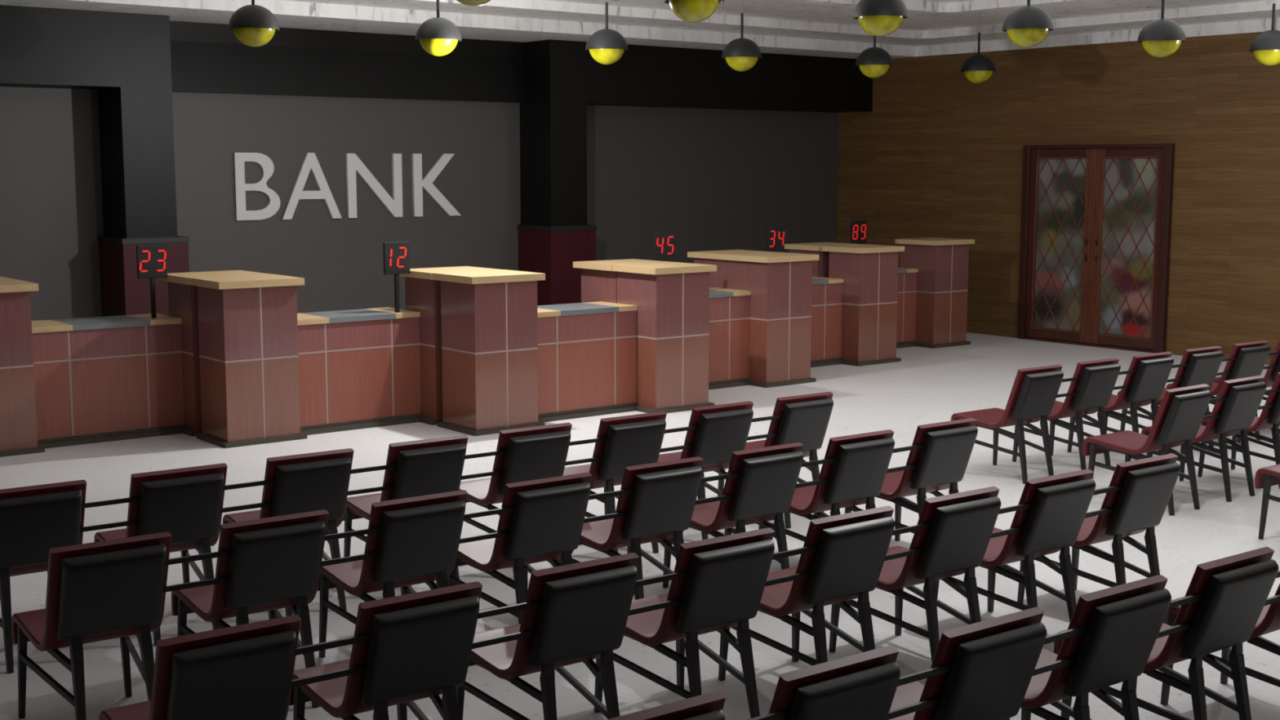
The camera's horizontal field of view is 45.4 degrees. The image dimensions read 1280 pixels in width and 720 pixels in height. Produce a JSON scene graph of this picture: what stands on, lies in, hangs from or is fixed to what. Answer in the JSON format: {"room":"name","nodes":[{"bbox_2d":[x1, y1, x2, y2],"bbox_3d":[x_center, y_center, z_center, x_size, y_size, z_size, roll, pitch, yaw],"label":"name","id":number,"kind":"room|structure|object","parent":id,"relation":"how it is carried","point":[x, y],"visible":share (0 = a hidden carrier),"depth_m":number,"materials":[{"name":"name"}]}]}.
{"room":"bank lobby","nodes":[
{"label":"bank lobby","id":0,"kind":"room"},
{"bbox_2d":[0,86,839,320],"bbox_3d":[-4.462,-1.711,16.350,18.521,3.655,0.150,-6,9,-38],"label":"wall","id":1,"kind":"structure","parent":0,"point":[715,179],"depth_m":17.42,"materials":[{"name":"grey paint"}]},
{"bbox_2d":[0,4,172,89],"bbox_3d":[-8.152,-2.743,12.758,8.470,0.710,0.643,-6,9,-38],"label":"beam","id":2,"kind":"structure","parent":1,"relation":"attached to","point":[44,47],"depth_m":14.61,"materials":[{"name":"black"}]},
{"bbox_2d":[232,152,280,220],"bbox_3d":[-4.119,-1.868,16.481,0.509,0.719,0.040,-6,9,-38],"label":"sign letter","id":3,"kind":"object","parent":1,"relation":"attached to","point":[266,164],"visible":1,"depth_m":16.43,"materials":[{"name":"grey plastic"}]},
{"bbox_2d":[280,152,342,219],"bbox_3d":[-3.625,-1.918,16.870,0.718,0.723,0.040,-6,9,-38],"label":"sign letter","id":4,"kind":"object","parent":1,"relation":"attached to","point":[310,162],"visible":1,"depth_m":16.83,"materials":[{"name":"grey plastic"}]},
{"bbox_2d":[169,20,525,102],"bbox_3d":[-3.200,-3.273,16.976,4.564,0.710,0.137,-6,9,-38],"label":"beam","id":5,"kind":"structure","parent":1,"relation":"attached to","point":[206,57],"depth_m":16.87,"materials":[{"name":"black paint"}]},
{"bbox_2d":[345,153,402,217],"bbox_3d":[-3.009,-1.977,17.355,0.693,0.720,0.040,-6,9,-38],"label":"sign letter","id":6,"kind":"object","parent":1,"relation":"attached to","point":[353,164],"visible":1,"depth_m":17.33,"materials":[{"name":"grey plastic"}]},
{"bbox_2d":[411,153,461,216],"bbox_3d":[-2.370,-2.041,17.858,0.634,0.722,0.040,-6,9,-38],"label":"sign letter","id":7,"kind":"object","parent":1,"relation":"attached to","point":[419,184],"visible":1,"depth_m":17.76,"materials":[{"name":"grey"}]},
{"bbox_2d":[522,39,872,112],"bbox_3d":[0.894,-3.637,19.877,5.481,0.710,0.643,-6,9,-38],"label":"beam","id":8,"kind":"structure","parent":1,"relation":"attached to","point":[554,70],"depth_m":19.30,"materials":[{"name":"black paint"}]},
{"bbox_2d":[0,332,1279,719],"bbox_3d":[1.269,1.066,9.416,18.521,0.100,18.302,-6,9,-38],"label":"floor","id":9,"kind":"structure","parent":0,"point":[928,385],"depth_m":9.38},
{"bbox_2d":[0,275,44,457],"bbox_3d":[-5.227,0.032,11.960,0.718,1.300,1.216,-6,9,-38],"label":"pier","id":10,"kind":"object","parent":9,"relation":"on","point":[18,420],"visible":1,"depth_m":11.64,"materials":[{"name":"brown wood"}]},
{"bbox_2d":[0,480,109,673],"bbox_3d":[-2.760,0.918,6.960,0.546,0.808,0.680,-5,9,-36],"label":"chair","id":11,"kind":"object","parent":9,"relation":"on","point":[34,520],"visible":0.71,"depth_m":6.67,"materials":[{"name":"red"}]},
{"bbox_2d":[11,532,196,719],"bbox_3d":[-2.089,1.041,5.994,0.546,0.808,0.680,-5,9,-36],"label":"chair","id":12,"kind":"object","parent":9,"relation":"on","point":[98,591],"visible":1,"depth_m":5.73,"materials":[{"name":"black leather"}]},
{"bbox_2d":[31,313,185,448],"bbox_3d":[-4.400,0.151,12.426,1.232,0.948,0.572,-6,9,-38],"label":"counter","id":13,"kind":"object","parent":9,"relation":"on","point":[108,378],"depth_m":12.24,"materials":[{"name":"brown wood"}]},
{"bbox_2d":[31,320,72,333],"bbox_3d":[-4.753,-0.265,12.108,0.350,0.043,0.544,-6,9,-38],"label":"countertop","id":14,"kind":"structure","parent":13,"relation":"on","point":[40,326],"depth_m":11.97,"materials":[{"name":"brown wood"}]},
{"bbox_2d":[52,315,150,330],"bbox_3d":[-4.373,-0.303,12.408,0.622,0.043,0.544,-6,9,-38],"label":"countertop","id":15,"kind":"structure","parent":13,"relation":"on","point":[122,321],"depth_m":12.30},
{"bbox_2d":[136,244,167,318],"bbox_3d":[-3.984,-0.640,12.519,0.245,0.600,0.039,-6,9,-38],"label":"display","id":16,"kind":"object","parent":13,"relation":"on","point":[152,260],"visible":1,"depth_m":12.50,"materials":[{"name":"black plastic"}]},
{"bbox_2d":[128,313,182,325],"bbox_3d":[-4.027,-0.337,12.680,0.260,0.043,0.544,-6,9,-38],"label":"countertop","id":17,"kind":"structure","parent":13,"relation":"on","point":[161,319],"depth_m":12.52,"materials":[{"name":"brown wood"}]},
{"bbox_2d":[97,87,189,316],"bbox_3d":[-5.005,-1.236,15.428,0.680,2.945,0.703,-6,9,-38],"label":"column","id":18,"kind":"structure","parent":9,"relation":"on","point":[135,124],"depth_m":15.14,"materials":[{"name":"black paint"}]},
{"bbox_2d":[93,462,247,645],"bbox_3d":[-2.280,0.874,7.313,0.646,0.808,0.680,-5,9,-36],"label":"chair","id":19,"kind":"object","parent":9,"relation":"on","point":[186,504],"visible":0.74,"depth_m":7.06,"materials":[{"name":"black leather"}]},
{"bbox_2d":[98,614,329,719],"bbox_3d":[-1.358,1.178,4.919,0.548,0.808,0.680,-5,9,-36],"label":"chair","id":20,"kind":"object","parent":9,"relation":"on","point":[242,672],"visible":1,"depth_m":4.61,"materials":[{"name":"black leather"}]},
{"bbox_2d":[158,270,306,448],"bbox_3d":[-3.340,-0.041,12.552,0.726,1.300,1.216,-6,9,-38],"label":"pier","id":21,"kind":"object","parent":9,"relation":"on","point":[239,329],"visible":0.94,"depth_m":12.16,"materials":[{"name":"brown wood"}]},
{"bbox_2d":[171,509,350,707],"bbox_3d":[-1.609,0.997,6.345,0.645,0.808,0.680,-5,9,-36],"label":"chair","id":22,"kind":"object","parent":9,"relation":"on","point":[271,564],"visible":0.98,"depth_m":6.10,"materials":[{"name":"black leather"}]},
{"bbox_2d":[222,448,371,616],"bbox_3d":[-1.759,0.826,7.694,0.646,0.808,0.680,-5,9,-36],"label":"chair","id":23,"kind":"object","parent":9,"relation":"on","point":[299,483],"visible":0.7,"depth_m":7.42,"materials":[{"name":"black leather"}]},
{"bbox_2d":[297,307,421,435],"bbox_3d":[-2.515,0.080,13.004,1.202,0.948,0.572,-6,9,-38],"label":"counter","id":24,"kind":"object","parent":9,"relation":"on","point":[358,369],"depth_m":12.83,"materials":[{"name":"brown wood"}]},
{"bbox_2d":[297,312,328,325],"bbox_3d":[-2.859,-0.338,12.694,0.344,0.043,0.544,-6,9,-38],"label":"countertop","id":25,"kind":"structure","parent":24,"relation":"on","point":[302,318],"depth_m":12.54,"materials":[{"name":"brown wood"}]},
{"bbox_2d":[299,308,395,323],"bbox_3d":[-2.480,-0.375,12.992,0.623,0.043,0.544,-6,9,-38],"label":"countertop","id":26,"kind":"structure","parent":24,"relation":"on","point":[352,315],"depth_m":12.87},
{"bbox_2d":[365,307,420,318],"bbox_3d":[-2.144,-0.408,13.257,0.235,0.043,0.544,-6,9,-38],"label":"countertop","id":27,"kind":"structure","parent":24,"relation":"on","point":[403,313],"depth_m":13.09,"materials":[{"name":"brown wood"}]},
{"bbox_2d":[382,241,409,312],"bbox_3d":[-2.067,-0.702,13.020,0.243,0.600,0.039,-6,9,-38],"label":"display","id":28,"kind":"object","parent":24,"relation":"on","point":[396,255],"visible":1,"depth_m":13.00,"materials":[{"name":"black plastic"}]},
{"bbox_2d":[288,581,506,719],"bbox_3d":[-0.876,1.134,5.273,0.649,0.808,0.680,-5,9,-36],"label":"chair","id":29,"kind":"object","parent":9,"relation":"on","point":[406,648],"visible":0.94,"depth_m":5.02,"materials":[{"name":"black leather"}]},
{"bbox_2d":[317,489,486,657],"bbox_3d":[-1.088,0.950,6.726,0.645,0.808,0.680,-5,9,-36],"label":"chair","id":30,"kind":"object","parent":9,"relation":"on","point":[416,540],"visible":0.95,"depth_m":6.48,"materials":[{"name":"black leather"}]},
{"bbox_2d":[342,435,483,586],"bbox_3d":[-1.238,0.778,8.076,0.646,0.808,0.680,-5,9,-36],"label":"chair","id":31,"kind":"object","parent":9,"relation":"on","point":[418,468],"visible":0.57,"depth_m":7.80,"materials":[{"name":"black leather"}]},
{"bbox_2d":[399,266,545,435],"bbox_3d":[-1.452,-0.109,13.103,0.726,1.300,1.216,-6,9,-38],"label":"pier","id":32,"kind":"object","parent":9,"relation":"on","point":[478,326],"visible":0.91,"depth_m":12.72,"materials":[{"name":"brown wood"}]},
{"bbox_2d":[459,422,585,568],"bbox_3d":[-0.718,0.730,8.458,0.646,0.808,0.680,-5,9,-36],"label":"chair","id":33,"kind":"object","parent":9,"relation":"on","point":[536,452],"visible":0.66,"depth_m":8.19,"materials":[{"name":"black leather"}]},
{"bbox_2d":[447,472,607,624],"bbox_3d":[-0.568,0.902,7.106,0.645,0.808,0.680,-5,9,-36],"label":"chair","id":34,"kind":"object","parent":9,"relation":"on","point":[540,520],"visible":0.93,"depth_m":6.85,"materials":[{"name":"black leather"}]},
{"bbox_2d":[455,552,657,719],"bbox_3d":[-0.354,1.085,5.657,0.649,0.808,0.680,-5,9,-36],"label":"chair","id":35,"kind":"object","parent":9,"relation":"on","point":[578,612],"visible":0.94,"depth_m":5.41,"materials":[{"name":"black leather"}]},
{"bbox_2d":[517,101,596,305],"bbox_3d":[-1.007,-1.631,18.574,0.685,2.945,0.703,-6,9,-38],"label":"column","id":36,"kind":"structure","parent":9,"relation":"on","point":[554,233],"depth_m":18.30,"materials":[{"name":"black paint"}]},
{"bbox_2d":[537,301,637,422],"bbox_3d":[-0.662,0.004,13.614,1.221,0.948,0.572,-6,9,-38],"label":"counter","id":37,"kind":"object","parent":9,"relation":"on","point":[587,351],"depth_m":13.46,"materials":[{"name":"brown wood"}]},
{"bbox_2d":[537,307,560,317],"bbox_3d":[-1.001,-0.414,13.308,0.378,0.043,0.544,-6,9,-38],"label":"countertop","id":38,"kind":"structure","parent":37,"relation":"on","point":[541,313],"depth_m":13.17,"materials":[{"name":"brown wood"}]},
{"bbox_2d":[537,302,618,315],"bbox_3d":[-0.605,-0.453,13.620,0.634,0.043,0.544,-6,9,-38],"label":"countertop","id":39,"kind":"structure","parent":37,"relation":"on","point":[575,308],"depth_m":13.51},
{"bbox_2d":[585,301,637,311],"bbox_3d":[-0.274,-0.485,13.880,0.209,0.043,0.544,-6,9,-38],"label":"countertop","id":40,"kind":"structure","parent":37,"relation":"on","point":[622,307],"depth_m":13.72,"materials":[{"name":"brown wood"}]},
{"bbox_2d":[563,411,679,553],"bbox_3d":[-0.197,0.682,8.840,0.646,0.808,0.680,-5,9,-36],"label":"chair","id":41,"kind":"object","parent":9,"relation":"on","point":[626,441],"visible":0.67,"depth_m":8.56,"materials":[{"name":"black leather"}]},
{"bbox_2d":[560,456,716,599],"bbox_3d":[-0.047,0.854,7.486,0.645,0.808,0.680,-5,9,-36],"label":"chair","id":42,"kind":"object","parent":9,"relation":"on","point":[656,501],"visible":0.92,"depth_m":7.23,"materials":[{"name":"black leather"}]},
{"bbox_2d":[573,258,716,413],"bbox_3d":[0.033,-0.245,14.187,0.726,1.300,1.216,-6,9,-38],"label":"pier","id":43,"kind":"object","parent":9,"relation":"on","point":[672,299],"visible":0.73,"depth_m":13.75,"materials":[{"name":"brown wood"}]},
{"bbox_2d":[606,690,725,719],"bbox_3d":[-0.121,1.270,4.205,0.651,0.808,0.680,-5,9,-36],"label":"chair","id":44,"kind":"object","parent":9,"relation":"on","point":[708,706],"visible":1,"depth_m":3.98,"materials":[{"name":"black"}]},
{"bbox_2d":[594,527,791,718],"bbox_3d":[0.169,1.037,6.042,0.649,0.808,0.680,-5,9,-36],"label":"chair","id":45,"kind":"object","parent":9,"relation":"on","point":[718,584],"visible":0.93,"depth_m":5.80,"materials":[{"name":"black leather"}]},
{"bbox_2d":[657,400,764,539],"bbox_3d":[0.323,0.635,9.222,0.646,0.808,0.680,-5,9,-36],"label":"chair","id":46,"kind":"object","parent":9,"relation":"on","point":[713,433],"visible":0.67,"depth_m":8.95,"materials":[{"name":"black leather"}]},
{"bbox_2d":[708,287,751,390],"bbox_3d":[0.447,-0.199,15.221,1.288,0.948,0.572,-6,9,-38],"label":"counter","id":47,"kind":"object","parent":9,"relation":"on","point":[729,308],"depth_m":15.26,"materials":[{"name":"brown wood"}]},
{"bbox_2d":[653,231,675,261],"bbox_3d":[0.231,-0.932,14.796,0.255,0.613,0.039,-6,9,-38],"label":"display","id":48,"kind":"object","parent":47,"relation":"on","point":[664,242],"visible":0.92,"depth_m":14.76,"materials":[{"name":"black plastic"}]},
{"bbox_2d":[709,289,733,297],"bbox_3d":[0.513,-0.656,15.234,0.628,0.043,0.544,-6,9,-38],"label":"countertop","id":49,"kind":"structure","parent":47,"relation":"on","point":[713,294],"depth_m":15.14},
{"bbox_2d":[709,287,751,296],"bbox_3d":[0.851,-0.690,15.500,0.234,0.043,0.544,-6,9,-38],"label":"countertop","id":50,"kind":"structure","parent":47,"relation":"on","point":[735,292],"depth_m":15.34,"materials":[{"name":"brown wood"}]},
{"bbox_2d":[662,442,815,588],"bbox_3d":[0.474,0.806,7.866,0.645,0.808,0.680,-5,9,-36],"label":"chair","id":51,"kind":"object","parent":9,"relation":"on","point":[761,483],"visible":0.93,"depth_m":7.61,"materials":[{"name":"black leather"}]},
{"bbox_2d":[687,249,818,387],"bbox_3d":[1.154,-0.454,15.840,0.718,1.300,1.216,-6,9,-38],"label":"pier","id":52,"kind":"object","parent":9,"relation":"on","point":[780,284],"visible":0.69,"depth_m":15.40,"materials":[{"name":"brown wood"}]},
{"bbox_2d":[717,391,833,528],"bbox_3d":[0.804,0.590,9.574,0.546,0.808,0.680,-5,9,-36],"label":"chair","id":53,"kind":"object","parent":9,"relation":"on","point":[804,419],"visible":0.66,"depth_m":9.32,"materials":[{"name":"black leather"}]},
{"bbox_2d":[718,506,907,680],"bbox_3d":[0.691,0.989,6.426,0.649,0.808,0.680,-5,9,-36],"label":"chair","id":54,"kind":"object","parent":9,"relation":"on","point":[842,557],"visible":0.93,"depth_m":6.18,"materials":[{"name":"black leather"}]},
{"bbox_2d":[810,276,844,367],"bbox_3d":[1.588,-0.405,16.863,1.314,0.948,0.572,-6,9,-38],"label":"counter","id":55,"kind":"object","parent":9,"relation":"on","point":[826,292],"depth_m":16.93,"materials":[{"name":"brown wood"}]},
{"bbox_2d":[766,226,784,252],"bbox_3d":[1.451,-1.132,16.441,0.245,0.600,0.039,-6,9,-38],"label":"display","id":56,"kind":"object","parent":55,"relation":"on","point":[775,235],"visible":0.91,"depth_m":16.41,"materials":[{"name":"black plastic"}]},
{"bbox_2d":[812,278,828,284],"bbox_3d":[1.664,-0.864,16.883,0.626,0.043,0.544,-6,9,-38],"label":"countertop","id":57,"kind":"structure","parent":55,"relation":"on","point":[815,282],"depth_m":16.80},
{"bbox_2d":[812,276,844,284],"bbox_3d":[2.002,-0.897,17.149,0.237,0.043,0.544,-6,9,-38],"label":"countertop","id":58,"kind":"structure","parent":55,"relation":"on","point":[831,280],"depth_m":16.99,"materials":[{"name":"brown wood"}]},
{"bbox_2d":[758,429,904,542],"bbox_3d":[0.994,0.759,8.247,0.645,0.808,0.680,-5,9,-36],"label":"chair","id":59,"kind":"object","parent":9,"relation":"on","point":[854,470],"visible":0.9,"depth_m":7.99,"materials":[{"name":"black leather"}]},
{"bbox_2d":[746,644,918,719],"bbox_3d":[0.402,1.221,4.592,0.651,0.808,0.680,-5,9,-36],"label":"chair","id":60,"kind":"object","parent":9,"relation":"on","point":[863,686],"visible":1,"depth_m":4.29,"materials":[{"name":"black leather"}]},
{"bbox_2d":[784,242,904,366],"bbox_3d":[2.303,-0.661,17.486,0.726,1.300,1.216,-6,9,-38],"label":"pier","id":61,"kind":"object","parent":9,"relation":"on","point":[869,272],"visible":0.7,"depth_m":17.04,"materials":[{"name":"brown wood"}]},
{"bbox_2d":[896,267,917,348],"bbox_3d":[2.715,-0.618,18.545,1.316,0.948,0.572,-6,9,-38],"label":"counter","id":62,"kind":"object","parent":9,"relation":"on","point":[907,277],"depth_m":18.65,"materials":[{"name":"brown wood"}]},
{"bbox_2d":[849,220,866,244],"bbox_3d":[2.580,-1.345,18.127,0.250,0.600,0.039,-6,9,-38],"label":"display","id":63,"kind":"object","parent":62,"relation":"on","point":[858,228],"visible":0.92,"depth_m":18.09,"materials":[{"name":"black plastic"}]},
{"bbox_2d":[897,268,906,273],"bbox_3d":[2.825,-1.079,18.592,0.627,0.043,0.544,-6,9,-38],"label":"countertop","id":64,"kind":"structure","parent":62,"relation":"on","point":[900,271],"depth_m":18.53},
{"bbox_2d":[897,267,917,272],"bbox_3d":[3.147,-1.111,18.845,0.193,0.043,0.544,-6,9,-38],"label":"countertop","id":65,"kind":"structure","parent":62,"relation":"on","point":[908,270],"depth_m":18.66,"materials":[{"name":"brown wood"}]},
{"bbox_2d":[844,417,977,541],"bbox_3d":[1.475,0.715,8.598,0.546,0.808,0.680,-5,9,-36],"label":"chair","id":66,"kind":"object","parent":9,"relation":"on","point":[939,456],"visible":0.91,"depth_m":8.37,"materials":[{"name":"black leather"}]},
{"bbox_2d":[828,486,1010,662],"bbox_3d":[1.214,0.941,6.810,0.649,0.808,0.680,-5,9,-36],"label":"chair","id":67,"kind":"object","parent":9,"relation":"on","point":[953,532],"visible":0.93,"depth_m":6.56,"materials":[{"name":"black leather"}]},
{"bbox_2d":[894,237,974,348],"bbox_3d":[3.627,-0.843,18.929,0.718,1.300,0.656,-6,9,-38],"label":"pier","id":68,"kind":"object","parent":9,"relation":"on","point":[941,264],"visible":0.88,"depth_m":18.68,"materials":[{"name":"brown wood"}]},
{"bbox_2d":[889,607,1058,719],"bbox_3d":[0.924,1.173,4.979,0.651,0.808,0.680,-5,9,-36],"label":"chair","id":69,"kind":"object","parent":9,"relation":"on","point":[982,670],"visible":0.91,"depth_m":4.68,"materials":[{"name":"black leather"}]},
{"bbox_2d":[951,364,1068,484],"bbox_3d":[2.659,0.419,10.943,0.544,0.808,0.680,-5,9,-36],"label":"chair","id":70,"kind":"object","parent":9,"relation":"on","point":[1033,394],"visible":0.98,"depth_m":10.69,"materials":[{"name":"black leather"}]},
{"bbox_2d":[934,468,1102,622],"bbox_3d":[1.737,0.893,7.194,0.649,0.808,0.680,-5,9,-36],"label":"chair","id":71,"kind":"object","parent":9,"relation":"on","point":[1051,512],"visible":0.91,"depth_m":6.94,"materials":[{"name":"black leather"}]},
{"bbox_2d":[1012,357,1124,470],"bbox_3d":[3.138,0.375,11.293,0.642,0.808,0.680,-5,9,-36],"label":"chair","id":72,"kind":"object","parent":9,"relation":"on","point":[1092,384],"visible":0.82,"depth_m":11.04,"materials":[{"name":"black leather"}]},
{"bbox_2d":[1017,453,1180,604],"bbox_3d":[2.219,0.848,7.548,0.548,0.808,0.680,-5,9,-36],"label":"chair","id":73,"kind":"object","parent":9,"relation":"on","point":[1139,492],"visible":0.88,"depth_m":7.32,"materials":[{"name":"black leather"}]},
{"bbox_2d":[1020,574,1179,719],"bbox_3d":[1.448,1.124,5.365,0.651,0.808,0.680,-5,9,-36],"label":"chair","id":74,"kind":"object","parent":9,"relation":"on","point":[1110,637],"visible":0.87,"depth_m":5.10,"materials":[{"name":"black leather"}]},
{"bbox_2d":[1067,351,1177,452],"bbox_3d":[3.655,0.327,11.672,0.642,0.808,0.680,-5,9,-36],"label":"chair","id":75,"kind":"object","parent":9,"relation":"on","point":[1145,380],"visible":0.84,"depth_m":11.42,"materials":[{"name":"black leather"}]},
{"bbox_2d":[1082,383,1214,515],"bbox_3d":[3.336,0.541,9.985,0.550,0.808,0.680,-6,9,-38],"label":"chair","id":76,"kind":"object","parent":9,"relation":"on","point":[1180,414],"visible":0.98,"depth_m":9.76,"materials":[{"name":"black leather"}]},
{"bbox_2d":[1053,546,1279,719],"bbox_3d":[1.970,1.076,5.752,0.651,0.808,0.680,-5,9,-36],"label":"chair","id":77,"kind":"object","parent":9,"relation":"on","point":[1222,605],"visible":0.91,"depth_m":5.49,"materials":[{"name":"black leather"}]},
{"bbox_2d":[1116,346,1226,447],"bbox_3d":[4.173,0.280,12.051,0.642,0.808,0.680,-5,9,-36],"label":"chair","id":78,"kind":"object","parent":9,"relation":"on","point":[1200,366],"visible":0.51,"depth_m":11.76,"materials":[{"name":"black leather"}]},
{"bbox_2d":[1141,375,1269,502],"bbox_3d":[3.811,0.494,10.354,0.654,0.808,0.680,-6,9,-38],"label":"chair","id":79,"kind":"object","parent":9,"relation":"on","point":[1237,402],"visible":0.86,"depth_m":10.10,"materials":[{"name":"black leather"}]},
{"bbox_2d":[1165,340,1272,443],"bbox_3d":[4.691,0.232,12.430,0.642,0.808,0.680,-5,9,-36],"label":"chair","id":80,"kind":"object","parent":9,"relation":"on","point":[1248,359],"visible":0.48,"depth_m":12.13,"materials":[{"name":"black leather"}]},
{"bbox_2d":[1160,583,1279,705],"bbox_3d":[2.493,1.027,6.139,0.651,0.808,0.680,-5,9,-36],"label":"chair","id":81,"kind":"object","parent":9,"relation":"on","point":[1268,620],"visible":0.29,"depth_m":5.98,"materials":[{"name":"black metal"}]},
{"bbox_2d":[1197,372,1279,488],"bbox_3d":[4.327,0.444,10.755,0.654,0.808,0.680,-6,9,-38],"label":"chair","id":82,"kind":"object","parent":9,"relation":"on","point":[1269,417],"visible":0.68,"depth_m":10.50,"materials":[{"name":"black"}]},
{"bbox_2d":[1213,338,1279,409],"bbox_3d":[5.209,0.185,12.809,0.642,0.808,0.680,-5,9,-36],"label":"chair","id":83,"kind":"object","parent":9,"relation":"on","point":[1273,368],"visible":0.36,"depth_m":12.51,"materials":[{"name":"black"}]},
{"bbox_2d":[1254,463,1279,539],"bbox_3d":[4.062,0.671,8.964,0.548,0.808,0.680,-6,9,-38],"label":"chair","id":84,"kind":"object","parent":9,"relation":"on","point":[1265,477],"visible":1,"depth_m":9.04,"materials":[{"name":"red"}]},
{"bbox_2d":[0,0,1279,58],"bbox_3d":[1.273,-2.880,8.916,18.821,0.545,18.602,-6,9,-38],"label":"ceiling","id":85,"kind":"structure","parent":0,"point":[812,28],"depth_m":16.84,"materials":[{"name":"paint"}]},
{"bbox_2d":[227,0,279,46],"bbox_3d":[-2.994,-2.874,11.841,0.388,0.890,0.388,-6,9,-38],"label":"pendant lamp","id":86,"kind":"object","parent":85,"relation":"hanging from","point":[253,25],"visible":1,"depth_m":11.76,"materials":[{"name":"black"}]},
{"bbox_2d":[415,0,462,56],"bbox_3d":[-1.693,-2.998,12.832,0.388,0.890,0.388,-6,9,-38],"label":"pendant lamp","id":87,"kind":"object","parent":85,"relation":"hanging from","point":[437,36],"visible":1,"depth_m":12.75,"materials":[{"name":"black"}]},
{"bbox_2d":[456,0,490,6],"bbox_3d":[-0.961,-2.485,8.787,0.388,0.890,0.388,-6,9,-38],"label":"pendant lamp","id":88,"kind":"object","parent":85,"relation":"hanging from","point":[468,2],"visible":1,"depth_m":8.79,"materials":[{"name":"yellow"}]},
{"bbox_2d":[585,2,627,64],"bbox_3d":[-0.302,-3.132,13.893,0.388,0.890,0.388,-6,9,-38],"label":"pendant lamp","id":89,"kind":"object","parent":85,"relation":"hanging from","point":[606,46],"visible":1,"depth_m":13.81,"materials":[{"name":"black"}]},
{"bbox_2d":[663,0,724,22],"bbox_3d":[0.347,-2.611,9.789,0.388,0.890,0.388,-6,9,-38],"label":"pendant lamp","id":90,"kind":"object","parent":85,"relation":"hanging from","point":[688,11],"visible":1,"depth_m":9.74,"materials":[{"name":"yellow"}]},
{"bbox_2d":[721,13,761,71],"bbox_3d":[0.991,-3.255,14.878,0.388,0.890,0.388,-6,9,-38],"label":"pendant lamp","id":91,"kind":"object","parent":85,"relation":"hanging from","point":[741,54],"visible":1,"depth_m":14.79,"materials":[{"name":"black"}]},
{"bbox_2d":[855,35,893,78],"bbox_3d":[2.453,-3.395,15.996,0.388,0.890,0.388,-6,9,-38],"label":"pendant lamp","id":92,"kind":"object","parent":85,"relation":"hanging from","point":[874,62],"visible":0.98,"depth_m":15.91,"materials":[{"name":"black"}]},
{"bbox_2d":[853,0,908,36],"bbox_3d":[1.708,-2.742,10.832,0.388,0.890,0.388,-6,9,-38],"label":"pendant lamp","id":93,"kind":"object","parent":85,"relation":"hanging from","point":[878,18],"visible":1,"depth_m":10.74,"materials":[{"name":"black"}]},
{"bbox_2d":[960,11,995,83],"bbox_3d":[3.762,-3.520,16.993,0.388,0.890,0.388,-6,9,-38],"label":"pendant lamp","id":94,"kind":"object","parent":85,"relation":"hanging from","point":[979,68],"visible":1,"depth_m":16.91,"materials":[{"name":"black metal"}]},
{"bbox_2d":[1002,0,1053,47],"bbox_3d":[3.004,-2.866,11.824,0.388,0.890,0.388,-6,9,-38],"label":"pendant lamp","id":95,"kind":"object","parent":85,"relation":"hanging from","point":[1028,25],"visible":1,"depth_m":11.74,"materials":[{"name":"black metal"}]},
{"bbox_2d":[1137,0,1185,57],"bbox_3d":[4.405,-3.001,12.899,0.388,0.890,0.388,-6,9,-38],"label":"pendant lamp","id":96,"kind":"object","parent":85,"relation":"hanging from","point":[1160,37],"visible":1,"depth_m":12.82,"materials":[{"name":"black metal"}]},
{"bbox_2d":[1248,3,1279,65],"bbox_3d":[5.767,-3.132,13.943,0.388,0.890,0.388,-6,9,-38],"label":"pendant lamp","id":97,"kind":"object","parent":85,"relation":"hanging from","point":[1265,46],"visible":1,"depth_m":13.88,"materials":[{"name":"black metal"}]},
{"bbox_2d":[836,31,1279,364],"bbox_3d":[8.558,-1.776,14.979,0.200,4.155,18.452,-6,9,-38],"label":"wall","id":98,"kind":"structure","parent":0,"point":[938,153],"depth_m":18.62,"materials":[{"name":"brown wood"}]},
{"bbox_2d":[1017,143,1174,353],"bbox_3d":[5.513,-1.391,18.674,0.075,2.455,2.101,-6,9,-38],"label":"door","id":99,"kind":"structure","parent":98,"relation":"in","point":[1095,250],"depth_m":18.61,"materials":[{"name":"brown wood"}]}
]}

